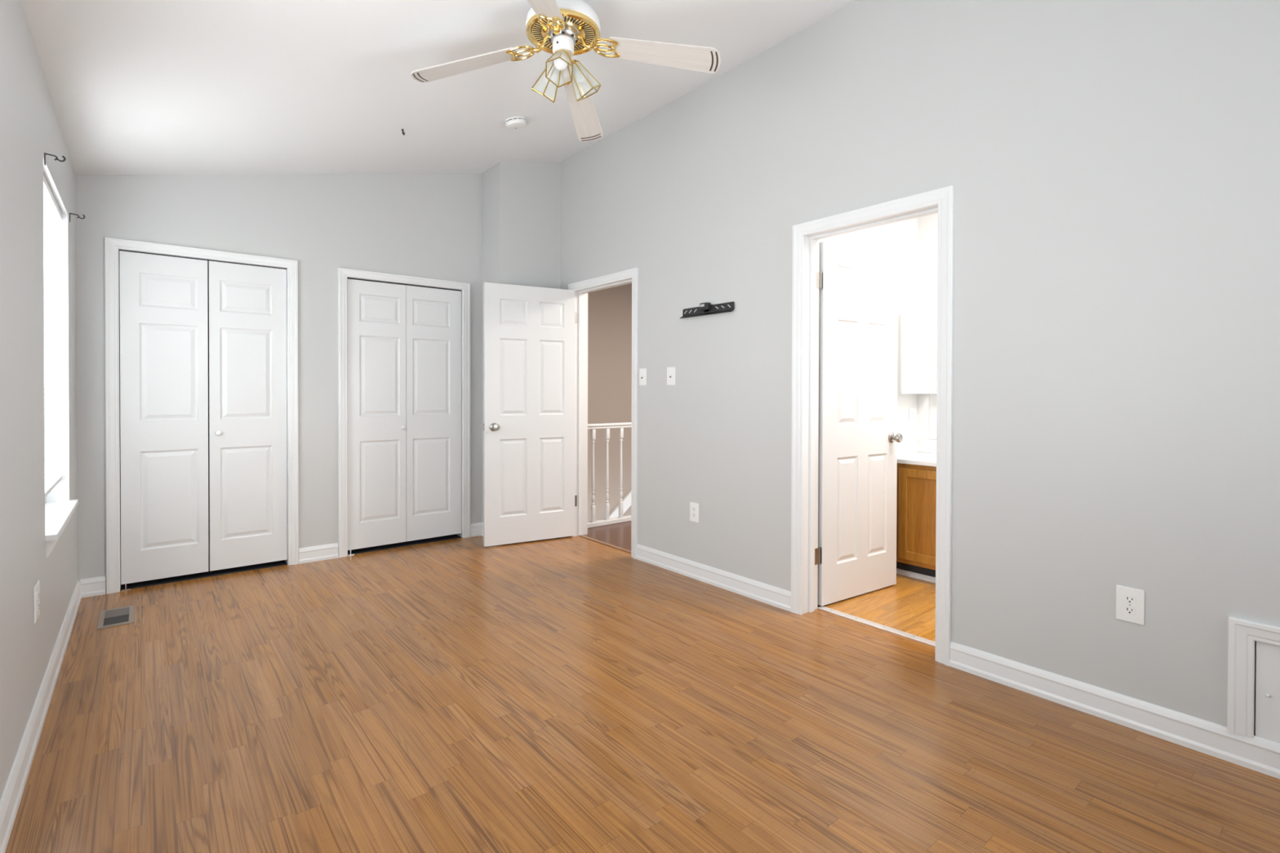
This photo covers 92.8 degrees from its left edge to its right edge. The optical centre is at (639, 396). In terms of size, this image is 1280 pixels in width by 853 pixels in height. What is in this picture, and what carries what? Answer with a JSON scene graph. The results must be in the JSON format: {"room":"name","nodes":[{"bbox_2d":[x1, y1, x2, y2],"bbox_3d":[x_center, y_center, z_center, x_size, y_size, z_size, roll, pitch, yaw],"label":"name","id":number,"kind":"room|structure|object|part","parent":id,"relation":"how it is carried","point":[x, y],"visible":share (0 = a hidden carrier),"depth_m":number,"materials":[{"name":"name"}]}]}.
{"room":"empty bedroom","nodes":[
{"label":"empty bedroom","id":0,"kind":"room"},
{"bbox_2d":[0,0,77,800],"bbox_3d":[-1.564,-0.034,1.319,0.160,2.438,5.761,0,1,-39],"label":"wall","id":1,"kind":"structure","parent":0,"point":[30,128],"depth_m":1.99,"materials":[{"name":"grey paint"}]},
{"bbox_2d":[33,580,39,623],"bbox_3d":[-2.138,0.727,2.161,0.008,0.128,0.105,0,1,-39],"label":"wall outlet","id":2,"kind":"object","parent":1,"relation":"attached to","point":[37,587],"visible":1,"depth_m":2.14,"materials":[{"name":"white plastic"}]},
{"bbox_2d":[0,579,81,852],"bbox_3d":[-1.498,1.132,1.384,0.017,0.105,5.521,0,1,-39],"label":"baseboard","id":3,"kind":"structure","parent":1,"relation":"attached to","point":[12,793],"depth_m":2.02,"materials":[{"name":"white paint"}]},
{"bbox_2d":[44,152,66,165],"bbox_3d":[-2.315,-0.934,2.411,0.061,0.050,0.016,0,1,-39],"label":"curtain bracket","id":4,"kind":"object","parent":1,"relation":"attached to","point":[45,153],"visible":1,"depth_m":2.41,"materials":[{"name":"grey metal"}]},
{"bbox_3d":[-2.337,-0.933,2.392,0.003,0.048,0.016,0,1,-39],"label":"wall plate","id":5,"kind":"part","parent":4,"relation":"part of","materials":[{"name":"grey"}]},
{"bbox_3d":[-2.322,-0.949,2.405,0.038,0.016,0.006,0,1,-39],"label":"arm","id":6,"kind":"part","parent":4,"relation":"part of","materials":[{"name":"grey metal"}]},
{"bbox_2d":[43,157,78,557],"bbox_3d":[-2.681,-0.152,2.716,0.194,1.568,1.000,0,1,-39],"label":"window","id":7,"kind":"structure","parent":1,"relation":"in","point":[59,509],"depth_m":3.12,"materials":[{"name":"white paint"}]},
{"bbox_2d":[43,174,62,497],"bbox_3d":[-2.663,-0.248,2.730,0.040,1.353,0.976,0,1,-39],"label":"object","id":8,"kind":"structure","parent":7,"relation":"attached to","point":[52,214],"depth_m":2.87,"materials":[{"name":"white paint"}]},
{"bbox_3d":[-2.664,0.420,2.735,0.026,0.018,0.976,0,1,-39],"label":"rail","id":9,"kind":"part","parent":8,"relation":"part of","materials":[{"name":"white paint"}]},
{"bbox_3d":[-2.885,-0.243,3.024,0.001,1.322,0.001,0,1,-39],"label":"ladder cord","id":10,"kind":"part","parent":8,"relation":"part of","materials":[{"name":"white plastic"}]},
{"bbox_3d":[-2.653,0.551,2.745,0.119,0.025,0.998,0,1,-39],"label":"sill","id":11,"kind":"part","parent":7,"relation":"part of","materials":[{"name":"white paint"}]},
{"bbox_2d":[69,213,84,222],"bbox_3d":[-2.973,-0.942,3.219,0.061,0.050,0.016,0,1,-39],"label":"curtain bracket","id":12,"kind":"object","parent":1,"relation":"attached to","point":[78,216],"visible":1,"depth_m":3.22,"materials":[{"name":"grey metal"}]},
{"bbox_2d":[75,173,481,590],"bbox_3d":[-2.265,-0.415,4.717,3.048,3.142,0.640,0,1,-39],"label":"wall","id":13,"kind":"structure","parent":0,"point":[421,225],"depth_m":4.25,"materials":[{"name":"grey paint"}]},
{"bbox_2d":[104,236,298,594],"bbox_3d":[-2.791,0.111,3.943,1.003,2.100,0.134,0,1,-39],"label":"door frame","id":14,"kind":"structure","parent":13,"relation":"attached to","point":[112,245],"depth_m":3.64,"materials":[{"name":"white paint"}]},
{"bbox_2d":[119,249,287,591],"bbox_3d":[-2.768,0.142,3.915,0.877,2.039,0.060,0,1,-39],"label":"door","id":15,"kind":"structure","parent":13,"relation":"in","point":[164,319],"depth_m":3.89,"materials":[{"name":"white paint"}]},
{"bbox_3d":[-2.723,0.236,3.934,0.033,0.033,0.030,0,1,-39],"label":"knob","id":16,"kind":"part","parent":15,"relation":"part of","materials":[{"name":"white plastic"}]},
{"bbox_2d":[80,522,483,598],"bbox_3d":[-1.954,1.107,4.351,3.036,0.105,0.343,0,1,-39],"label":"baseboard","id":17,"kind":"structure","parent":13,"relation":"attached to","point":[95,586],"depth_m":4.26,"materials":[{"name":"white paint"}]},
{"bbox_2d":[346,277,461,555],"bbox_3d":[-1.795,0.145,4.708,0.870,2.024,0.060,0,1,-39],"label":"door","id":18,"kind":"structure","parent":13,"relation":"in","point":[404,340],"depth_m":4.68,"materials":[{"name":"white paint"}]},
{"bbox_2d":[337,266,470,557],"bbox_3d":[-1.818,0.114,4.736,0.996,2.085,0.134,0,1,-39],"label":"door frame","id":19,"kind":"structure","parent":13,"relation":"attached to","point":[343,273],"depth_m":4.45,"materials":[{"name":"white paint"}]},
{"bbox_2d":[20,0,857,174],"bbox_3d":[-0.325,-1.658,2.312,3.348,0.874,5.761,0,1,-39],"label":"ceiling","id":20,"kind":"structure","parent":0,"point":[135,86],"depth_m":2.95,"materials":[{"name":"white paint"}]},
{"bbox_2d":[505,116,526,128],"bbox_3d":[-0.795,-1.750,3.895,0.132,0.064,0.132,0,0,-12],"label":"smoke detector","id":21,"kind":"object","parent":20,"relation":"attached to","point":[514,122],"visible":1,"depth_m":3.85,"materials":[{"name":"white plastic"}]},
{"bbox_2d":[410,0,720,142],"bbox_3d":[-0.319,-1.452,2.521,0.980,0.413,0.980,0,1,-39],"label":"ceiling fan","id":22,"kind":"object","parent":20,"relation":"hanging from","point":[564,29],"visible":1,"depth_m":2.51,"materials":[{"name":"white wood"}]},
{"bbox_3d":[-0.739,-1.396,2.568,0.460,0.006,0.130,-11,9,6],"label":"blade","id":23,"kind":"part","parent":22,"relation":"part of","materials":[{"name":"white wood"}]},
{"bbox_3d":[-0.464,-1.454,2.540,0.188,0.057,0.104,-11,4,6],"label":"blade arm","id":24,"kind":"part","parent":22,"relation":"part of","materials":[{"name":"gold metal"}]},
{"bbox_3d":[-0.364,-1.407,2.103,0.130,0.006,0.460,12,10,4],"label":"blade","id":25,"kind":"part","parent":22,"relation":"part of","materials":[{"name":"white wood"}]},
{"bbox_3d":[-0.374,-1.356,2.567,0.058,0.079,0.069,0,1,-39],"label":"bulb","id":26,"kind":"part","parent":22,"relation":"part of","materials":[{"name":"white glass"}]},
{"bbox_3d":[-0.333,-1.458,2.379,0.104,0.057,0.188,7,10,5],"label":"blade arm","id":27,"kind":"part","parent":22,"relation":"part of","materials":[{"name":"gold metal"}]},
{"bbox_3d":[-0.320,-1.355,2.455,0.060,0.079,0.063,0,1,-39],"label":"bulb","id":28,"kind":"part","parent":22,"relation":"part of","materials":[{"name":"white glass"}]},
{"bbox_3d":[-0.303,-1.449,2.670,0.104,0.057,0.188,-7,-13,5],"label":"blade arm","id":29,"kind":"part","parent":22,"relation":"part of","materials":[{"name":"gold metal"}]},
{"bbox_3d":[-0.258,-1.356,2.559,0.070,0.079,0.058,0,1,-39],"label":"bulb","id":30,"kind":"part","parent":22,"relation":"part of","materials":[{"name":"white glass"}]},
{"bbox_3d":[-0.274,-1.381,2.943,0.130,0.006,0.460,-11,-14,3],"label":"blade","id":31,"kind":"part","parent":22,"relation":"part of","materials":[{"name":"white wood"}]},
{"bbox_3d":[-0.172,-1.453,2.510,0.188,0.057,0.104,11,-8,6],"label":"blade arm","id":32,"kind":"part","parent":22,"relation":"part of","materials":[{"name":"gold metal"}]},
{"bbox_3d":[0.102,-1.392,2.478,0.460,0.006,0.130,11,-13,6],"label":"blade","id":33,"kind":"part","parent":22,"relation":"part of","materials":[{"name":"white wood"}]},
{"bbox_2d":[481,161,560,522],"bbox_3d":[-0.996,-0.415,5.128,0.562,3.142,0.326,0,1,-39],"label":"wall","id":34,"kind":"structure","parent":0,"point":[521,202],"depth_m":4.98,"materials":[{"name":"grey paint"}]},
{"bbox_2d":[587,283,631,521],"bbox_3d":[-0.192,1.024,6.883,2.812,4.640,0.100,0,1,-39],"label":"wall","id":35,"kind":"structure","parent":0,"point":[609,309],"depth_m":6.70,"materials":[{"name":"beige paint"}]},
{"bbox_2d":[609,490,631,518],"bbox_3d":[-0.197,1.240,6.797,2.271,1.830,0.030,0,1,-39],"label":"trim","id":36,"kind":"structure","parent":35,"relation":"attached to","point":[627,500],"depth_m":6.80,"materials":[{"name":"white paint"}]},
{"bbox_2d":[4,520,1279,852],"bbox_3d":[0.537,1.273,3.417,6.060,0.200,6.341,0,1,-39],"label":"floor","id":37,"kind":"structure","parent":0,"point":[567,694],"depth_m":2.14,"materials":[{"name":"laminate"}]},
{"bbox_2d":[97,604,134,629],"bbox_3d":[-2.767,1.164,3.221,0.142,0.005,0.326,0,1,-39],"label":"floor vent","id":38,"kind":"object","parent":37,"relation":"in","point":[118,616],"visible":1,"depth_m":3.21,"materials":[{"name":"beige metal"}]},
{"bbox_2d":[104,607,129,625],"bbox_3d":[-2.769,1.164,3.224,0.100,0.003,0.250,0,1,-39],"label":"grille","id":39,"kind":"object","parent":38,"relation":"attached to","point":[118,615],"depth_m":3.23,"materials":[{"name":"silver metal"}]},
{"bbox_2d":[578,534,631,553],"bbox_3d":[-0.254,1.157,4.767,0.030,0.007,0.785,0,1,-39],"label":"threshold","id":40,"kind":"object","parent":37,"relation":"on","point":[581,535],"visible":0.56,"depth_m":4.78,"materials":[{"name":"brown wood"}]},
{"bbox_2d":[587,422,631,528],"bbox_3d":[0.091,0.697,5.823,1.710,0.912,0.070,0,1,-39],"label":"stair railing","id":41,"kind":"object","parent":37,"relation":"on","point":[621,518],"visible":0.3,"depth_m":5.50,"materials":[{"name":"white paint"}]},
{"bbox_3d":[0.090,1.133,5.826,1.710,0.040,0.070,0,1,-39],"label":"rail","id":42,"kind":"part","parent":41,"relation":"part of","materials":[{"name":"white paint"}]},
{"bbox_3d":[0.092,0.263,5.819,1.710,0.044,0.060,0,1,-39],"label":"rail","id":43,"kind":"part","parent":41,"relation":"part of","materials":[{"name":"white paint"}]},
{"bbox_2d":[817,605,935,646],"bbox_3d":[1.227,1.173,3.107,0.048,0.007,0.720,0,1,-39],"label":"threshold","id":44,"kind":"object","parent":37,"relation":"on","point":[910,636],"visible":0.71,"depth_m":3.10,"materials":[{"name":"white wood"}]},
{"bbox_2d":[896,462,936,577],"bbox_3d":[2.172,0.804,3.782,0.567,0.740,1.209,0,1,-39],"label":"vanity cabinet","id":45,"kind":"object","parent":37,"relation":"on","point":[916,495],"visible":0.23,"depth_m":3.86,"materials":[{"name":"brown wood"}]},
{"bbox_2d":[897,439,936,466],"bbox_3d":[2.176,0.373,3.768,0.574,0.122,1.229,0,1,-39],"label":"countertop","id":46,"kind":"structure","parent":45,"relation":"on","point":[910,451],"depth_m":4.25,"materials":[{"name":"white stone"}]},
{"bbox_3d":[1.830,0.754,3.773,0.006,0.485,0.366,0,1,-39],"label":"door panel","id":47,"kind":"part","parent":45,"relation":"part of","materials":[{"name":"brown wood"}]},
{"bbox_2d":[819,217,918,439],"bbox_3d":[1.451,-0.205,4.030,1.566,2.750,0.100,0,1,-39],"label":"wall","id":48,"kind":"structure","parent":0,"point":[899,239],"depth_m":4.28,"materials":[{"name":"white paint"}]},
{"bbox_2d":[908,408,914,424],"bbox_3d":[1.951,0.142,4.371,0.072,0.118,0.008,0,1,-39],"label":"wall outlet","id":49,"kind":"object","parent":48,"relation":"attached to","point":[911,411],"visible":1,"depth_m":4.36,"materials":[{"name":"white plastic"}]},
{"bbox_2d":[896,568,935,582],"bbox_3d":[2.017,1.159,3.648,0.020,0.030,1.192,0,1,-39],"label":"trim","id":50,"kind":"structure","parent":48,"relation":"attached to","point":[900,571],"depth_m":3.93,"materials":[{"name":"white paint"}]},
{"bbox_2d":[560,0,1279,735],"bbox_3d":[0.916,-0.413,3.335,0.140,3.174,5.761,0,1,-39],"label":"wall","id":51,"kind":"structure","parent":0,"point":[1113,166],"depth_m":2.43,"materials":[{"name":"grey paint"}]},
{"bbox_2d":[482,282,577,546],"bbox_3d":[-0.859,0.137,4.848,0.783,2.018,0.165,0,1,-29],"label":"door","id":52,"kind":"structure","parent":51,"relation":"in","point":[528,427],"depth_m":4.82,"materials":[{"name":"white paint"}]},
{"bbox_3d":[-1.106,0.234,4.652,0.064,0.064,0.065,0,1,-29],"label":"knob","id":53,"kind":"part","parent":52,"relation":"part of","materials":[{"name":"silver metal"}]},
{"bbox_2d":[568,267,638,559],"bbox_3d":[-0.253,0.117,4.758,0.160,2.087,0.905,0,1,-39],"label":"door frame","id":54,"kind":"structure","parent":51,"relation":"attached to","point":[582,288],"depth_m":5.04,"materials":[{"name":"white paint"}]},
{"bbox_2d":[639,368,646,385],"bbox_3d":[0.015,-0.139,4.316,0.019,0.121,0.077,0,1,-39],"label":"light switch","id":55,"kind":"object","parent":51,"relation":"attached to","point":[642,372],"visible":1,"depth_m":4.32,"materials":[{"name":"white plastic"}]},
{"bbox_2d":[666,367,675,385],"bbox_3d":[0.205,-0.137,4.084,0.019,0.121,0.084,0,1,-39],"label":"light switch","id":56,"kind":"object","parent":51,"relation":"attached to","point":[671,371],"visible":1,"depth_m":4.08,"materials":[{"name":"white plastic"}]},
{"bbox_2d":[689,502,698,522],"bbox_3d":[0.350,0.744,3.919,0.008,0.122,0.081,0,1,-39],"label":"wall outlet","id":57,"kind":"object","parent":51,"relation":"attached to","point":[694,507],"visible":1,"depth_m":3.91,"materials":[{"name":"white plastic"}]},
{"bbox_2d":[680,301,733,318],"bbox_3d":[0.408,-0.547,3.811,0.045,0.076,0.454,0,1,-39],"label":"wall mount","id":58,"kind":"object","parent":51,"relation":"attached to","point":[704,308],"depth_m":3.78,"materials":[{"name":"black metal"}]},
{"bbox_2d":[814,241,902,605],"bbox_3d":[1.267,0.152,3.567,0.758,2.018,0.165,0,1,-34],"label":"door","id":59,"kind":"structure","parent":51,"relation":"in","point":[855,553],"depth_m":3.55,"materials":[{"name":"white paint"}]},
{"bbox_3d":[1.559,0.251,3.706,0.064,0.064,0.065,0,1,-34],"label":"knob","id":60,"kind":"part","parent":59,"relation":"part of","materials":[{"name":"silver metal"}]},
{"bbox_2d":[791,185,954,666],"bbox_3d":[1.151,0.126,3.034,0.160,2.102,0.844,0,1,-39],"label":"door frame","id":61,"kind":"structure","parent":51,"relation":"attached to","point":[806,236],"depth_m":3.20,"materials":[{"name":"white paint"}]},
{"bbox_2d":[635,543,1279,779],"bbox_3d":[0.954,1.123,3.171,0.017,0.105,5.195,0,1,-39],"label":"baseboard","id":62,"kind":"structure","parent":51,"relation":"attached to","point":[1257,753],"depth_m":2.29,"materials":[{"name":"white paint"}]},
{"bbox_2d":[1115,585,1144,625],"bbox_3d":[1.760,0.748,2.187,0.008,0.124,0.082,0,1,-39],"label":"wall outlet","id":63,"kind":"object","parent":51,"relation":"attached to","point":[1130,602],"visible":1,"depth_m":2.18,"materials":[{"name":"white plastic"}]},
{"bbox_2d":[1124,605,1135,615],"bbox_3d":[1.758,0.768,2.186,0.003,0.029,0.034,0,1,-39],"label":"receptacle","id":64,"kind":"object","parent":63,"relation":"attached to","point":[1128,610],"depth_m":2.19,"materials":[{"name":"white plastic"}]},
{"bbox_2d":[1124,595,1136,604],"bbox_3d":[1.758,0.729,2.186,0.003,0.029,0.034,0,1,-39],"label":"receptacle","id":65,"kind":"object","parent":63,"relation":"attached to","point":[1128,599],"depth_m":2.18,"materials":[{"name":"white plastic"}]},
{"bbox_2d":[1226,616,1279,743],"bbox_3d":[2.118,0.904,1.787,0.079,0.370,0.562,0,1,-39],"label":"access hatch","id":66,"kind":"object","parent":51,"relation":"attached to","point":[1242,633],"visible":1,"depth_m":1.94,"materials":[{"name":"white paint"}]},
{"bbox_3d":[2.110,0.935,1.781,0.016,0.306,0.436,0,1,-39],"label":"hatch door","id":67,"kind":"part","parent":66,"relation":"part of","materials":[{"name":"white paint"}]},
{"bbox_2d":[916,213,937,439],"bbox_3d":[2.733,-0.199,3.617,0.100,2.750,2.160,0,1,-39],"label":"wall","id":68,"kind":"structure","parent":0,"point":[927,230],"depth_m":4.37,"materials":[{"name":"white paint"}]},
{"bbox_2d":[897,311,930,394],"bbox_3d":[1.885,-0.294,4.254,0.398,0.550,0.100,0,1,-39],"label":"medicine cabinet","id":69,"kind":"object","parent":68,"relation":"attached to","point":[913,350],"visible":0.87,"depth_m":4.19,"materials":[{"name":"white plastic"}]},
{"bbox_2d":[897,439,936,454],"bbox_3d":[2.194,0.359,3.782,0.528,0.094,1.228,0,1,-39],"label":"backsplash","id":70,"kind":"structure","parent":68,"relation":"attached to","point":[910,446],"depth_m":4.33,"materials":[{"name":"white tile"}]},
{"bbox_2d":[929,279,937,439],"bbox_3d":[2.422,-0.259,3.914,0.006,1.135,1.114,0,1,-39],"label":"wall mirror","id":71,"kind":"object","parent":68,"relation":"attached to","point":[933,384],"visible":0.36,"depth_m":4.33,"materials":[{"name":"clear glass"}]}
]}

